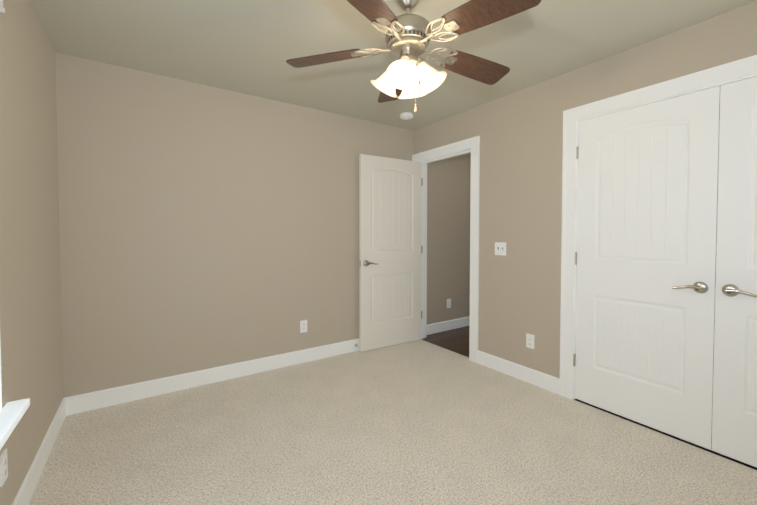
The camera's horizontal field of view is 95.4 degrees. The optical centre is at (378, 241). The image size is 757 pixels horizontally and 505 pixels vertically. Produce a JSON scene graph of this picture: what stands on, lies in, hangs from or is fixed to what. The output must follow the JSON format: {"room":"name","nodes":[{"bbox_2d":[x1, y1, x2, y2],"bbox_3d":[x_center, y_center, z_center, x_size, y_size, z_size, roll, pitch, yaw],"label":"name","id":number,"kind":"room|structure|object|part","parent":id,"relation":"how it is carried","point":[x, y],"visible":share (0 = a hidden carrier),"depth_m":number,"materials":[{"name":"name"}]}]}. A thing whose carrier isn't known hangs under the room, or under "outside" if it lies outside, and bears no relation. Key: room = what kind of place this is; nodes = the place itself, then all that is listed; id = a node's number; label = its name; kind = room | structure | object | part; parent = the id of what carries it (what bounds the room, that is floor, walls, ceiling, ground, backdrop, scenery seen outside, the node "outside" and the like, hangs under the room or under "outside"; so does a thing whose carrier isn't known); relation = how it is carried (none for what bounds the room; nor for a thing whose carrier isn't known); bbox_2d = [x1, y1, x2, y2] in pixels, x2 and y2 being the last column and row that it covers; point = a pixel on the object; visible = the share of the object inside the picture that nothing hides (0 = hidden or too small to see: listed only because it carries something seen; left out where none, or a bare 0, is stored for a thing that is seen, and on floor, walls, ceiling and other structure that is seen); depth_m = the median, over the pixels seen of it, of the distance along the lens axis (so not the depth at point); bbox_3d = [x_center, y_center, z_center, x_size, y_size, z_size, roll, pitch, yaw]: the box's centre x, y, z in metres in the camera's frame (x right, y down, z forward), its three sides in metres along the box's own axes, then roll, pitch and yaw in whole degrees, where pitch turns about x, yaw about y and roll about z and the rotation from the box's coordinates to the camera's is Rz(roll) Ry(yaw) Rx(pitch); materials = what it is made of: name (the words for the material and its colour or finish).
{"room":"empty bedroom","nodes":[
{"label":"empty bedroom","id":0,"kind":"room"},
{"bbox_2d":[0,0,62,504],"bbox_3d":[-1.109,0.002,0.658,0.170,2.430,3.875,-1,2,-34],"label":"wall","id":1,"kind":"structure","parent":0,"point":[30,328],"depth_m":1.67,"materials":[{"name":"beige paint"}]},
{"bbox_2d":[0,347,1,408],"bbox_3d":[-1.239,-0.135,0.884,0.124,1.582,0.966,-1,2,-34],"label":"window","id":2,"kind":"structure","parent":1,"relation":"in","point":[0,383],"depth_m":1.33,"materials":[{"name":"white"}]},
{"bbox_2d":[0,0,4,12],"bbox_3d":[-1.171,-0.909,0.911,0.038,0.090,0.962,-1,2,-34],"label":"window valance","id":3,"kind":"object","parent":1,"relation":"attached to","point":[2,9],"visible":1,"depth_m":1.30,"materials":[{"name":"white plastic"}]},
{"bbox_2d":[0,448,7,486],"bbox_3d":[-1.447,0.871,1.332,0.008,0.115,0.070,-1,2,-34],"label":"electrical outlet","id":4,"kind":"object","parent":1,"relation":"attached to","point":[3,467],"visible":1,"depth_m":1.32,"materials":[{"name":"white plastic"}]},
{"bbox_2d":[0,398,29,449],"bbox_3d":[-1.211,0.670,0.923,0.191,0.030,1.080,-1,2,-34],"label":"window sill","id":5,"kind":"structure","parent":1,"relation":"attached to","point":[12,413],"depth_m":1.28,"materials":[{"name":"white wood"}]},
{"bbox_2d":[12,397,67,504],"bbox_3d":[-1.068,1.153,0.791,0.014,0.123,3.750,-1,2,-34],"label":"baseboard","id":6,"kind":"structure","parent":1,"relation":"attached to","point":[24,495],"depth_m":1.77,"materials":[{"name":"white wood"}]},
{"bbox_2d":[55,52,470,397],"bbox_3d":[-0.352,-0.071,3.600,4.745,2.430,0.125,-1,2,-34],"label":"wall","id":7,"kind":"structure","parent":0,"point":[202,227],"depth_m":2.81,"materials":[{"name":"beige paint"}]},
{"bbox_2d":[68,338,358,414],"bbox_3d":[-0.845,1.093,3.205,3.052,0.123,0.016,-1,2,-34],"label":"baseboard","id":8,"kind":"structure","parent":7,"relation":"attached to","point":[75,404],"depth_m":2.78,"materials":[{"name":"white wood"}]},
{"bbox_2d":[300,320,306,332],"bbox_3d":[-0.714,0.806,3.293,0.070,0.115,0.008,-1,2,-34],"label":"electrical outlet","id":9,"kind":"object","parent":7,"relation":"attached to","point":[303,325],"visible":1,"depth_m":3.29,"materials":[{"name":"white plastic"}]},
{"bbox_2d":[427,316,469,334],"bbox_3d":[1.020,1.061,4.483,1.182,0.123,0.016,-1,2,-34],"label":"baseboard","id":10,"kind":"structure","parent":7,"relation":"attached to","point":[438,327],"depth_m":4.36,"materials":[{"name":"white wood"}]},
{"bbox_2d":[447,299,450,307],"bbox_3d":[0.898,0.784,4.397,0.070,0.115,0.008,-1,2,-34],"label":"outlet","id":11,"kind":"object","parent":7,"relation":"attached to","point":[448,303],"visible":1,"depth_m":4.39,"materials":[{"name":"white plastic"}]},
{"bbox_2d":[29,340,756,504],"bbox_3d":[0.212,1.199,1.669,3.118,0.012,3.750,-1,2,-34],"label":"floor carpet","id":12,"kind":"object","parent":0,"point":[419,422],"visible":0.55,"depth_m":1.99,"materials":[{"name":"beige carpet"}]},
{"bbox_2d":[30,0,756,130],"bbox_3d":[0.743,-1.306,1.971,4.745,0.120,4.000,-1,2,-34],"label":"ceiling","id":13,"kind":"structure","parent":0,"point":[249,47],"depth_m":2.15,"materials":[{"name":"beige paint"}]},
{"bbox_2d":[400,112,412,119],"bbox_3d":[0.283,-1.262,3.464,0.132,0.041,0.132,-1,2,-34],"label":"smoke detector","id":14,"kind":"object","parent":13,"relation":"attached to","point":[406,115],"visible":1,"depth_m":3.42,"materials":[{"name":"white plastic"}]},
{"bbox_2d":[286,0,540,111],"bbox_3d":[0.172,-0.934,1.661,1.174,0.608,1.174,-1,2,-34],"label":"ceiling fan","id":15,"kind":"object","parent":13,"relation":"hanging from","point":[408,36],"visible":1,"depth_m":1.60,"materials":[{"name":"brown wood"}]},
{"bbox_3d":[0.142,-1.030,1.665,0.220,0.416,0.220,-1,2,-34],"label":"motor","id":16,"kind":"part","parent":15,"relation":"part of","materials":[{"name":"silver metal"}]},
{"bbox_2d":[414,1,756,377],"bbox_3d":[1.521,-0.044,2.535,0.125,2.430,3.750,-1,2,-34],"label":"wall","id":17,"kind":"structure","parent":0,"point":[520,133],"depth_m":2.79,"materials":[{"name":"beige paint"}]},
{"bbox_2d":[359,154,422,351],"bbox_3d":[0.155,0.113,3.748,0.802,2.033,0.134,-1,2,-32],"label":"entry door","id":18,"kind":"structure","parent":17,"relation":"in","point":[390,245],"depth_m":3.72,"materials":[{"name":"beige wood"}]},
{"bbox_3d":[0.155,0.081,3.747,0.801,1.610,0.133,-1,2,-32],"label":"entry door hardware","id":19,"kind":"part","parent":18,"relation":"part of","materials":[{"name":"white wood"}]},
{"bbox_2d":[412,136,479,362],"bbox_3d":[0.728,0.108,3.697,0.125,2.067,0.812,-1,2,-34],"label":"door frame","id":20,"kind":"structure","parent":17,"relation":"attached to","point":[423,244],"depth_m":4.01,"materials":[{"name":"white wood"}]},
{"bbox_2d":[495,242,505,255],"bbox_3d":[1.079,0.061,3.058,0.016,0.115,0.116,-1,2,-34],"label":"light switch","id":21,"kind":"object","parent":17,"relation":"attached to","point":[500,248],"visible":1,"depth_m":3.06,"materials":[{"name":"white plastic"}]},
{"bbox_2d":[477,350,559,394],"bbox_3d":[1.167,1.099,2.956,0.014,0.123,0.786,-1,2,-34],"label":"baseboard","id":22,"kind":"structure","parent":17,"relation":"attached to","point":[537,378],"depth_m":2.90,"materials":[{"name":"white wood"}]},
{"bbox_2d":[526,333,534,348],"bbox_3d":[1.248,0.817,2.836,0.008,0.115,0.070,-1,2,-34],"label":"electrical outlet","id":23,"kind":"object","parent":17,"relation":"attached to","point":[529,340],"visible":1,"depth_m":2.83,"materials":[{"name":"white plastic"}]},
{"bbox_2d":[575,86,719,449],"bbox_3d":[1.678,0.150,2.232,0.035,2.033,0.742,-1,2,-34],"label":"closet door","id":24,"kind":"structure","parent":17,"relation":"in","point":[647,208],"depth_m":2.16,"materials":[{"name":"white wood"}]},
{"bbox_2d":[559,55,756,399],"bbox_3d":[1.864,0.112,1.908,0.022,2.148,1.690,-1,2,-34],"label":"trim","id":25,"kind":"structure","parent":17,"relation":"attached to","point":[732,71],"depth_m":2.52,"materials":[{"name":"white wood"}]},
{"bbox_2d":[711,76,756,467],"bbox_3d":[2.098,0.165,1.619,0.035,2.033,0.742,-1,2,-34],"label":"closet door","id":26,"kind":"structure","parent":17,"relation":"in","point":[734,422],"depth_m":1.85,"materials":[{"name":"white wood"}]},
{"bbox_2d":[423,338,756,469],"bbox_3d":[0.743,1.250,2.034,4.745,0.108,4.000,-1,2,-34],"label":"floor","id":27,"kind":"structure","parent":0,"point":[711,451],"depth_m":2.11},
{"bbox_2d":[421,326,468,356],"bbox_3d":[1.412,1.146,3.854,1.332,0.009,1.500,-1,2,-34],"label":"floor","id":28,"kind":"structure","parent":27,"relation":"on","point":[456,340],"depth_m":4.02,"materials":[{"name":"brown wood"}]}
]}

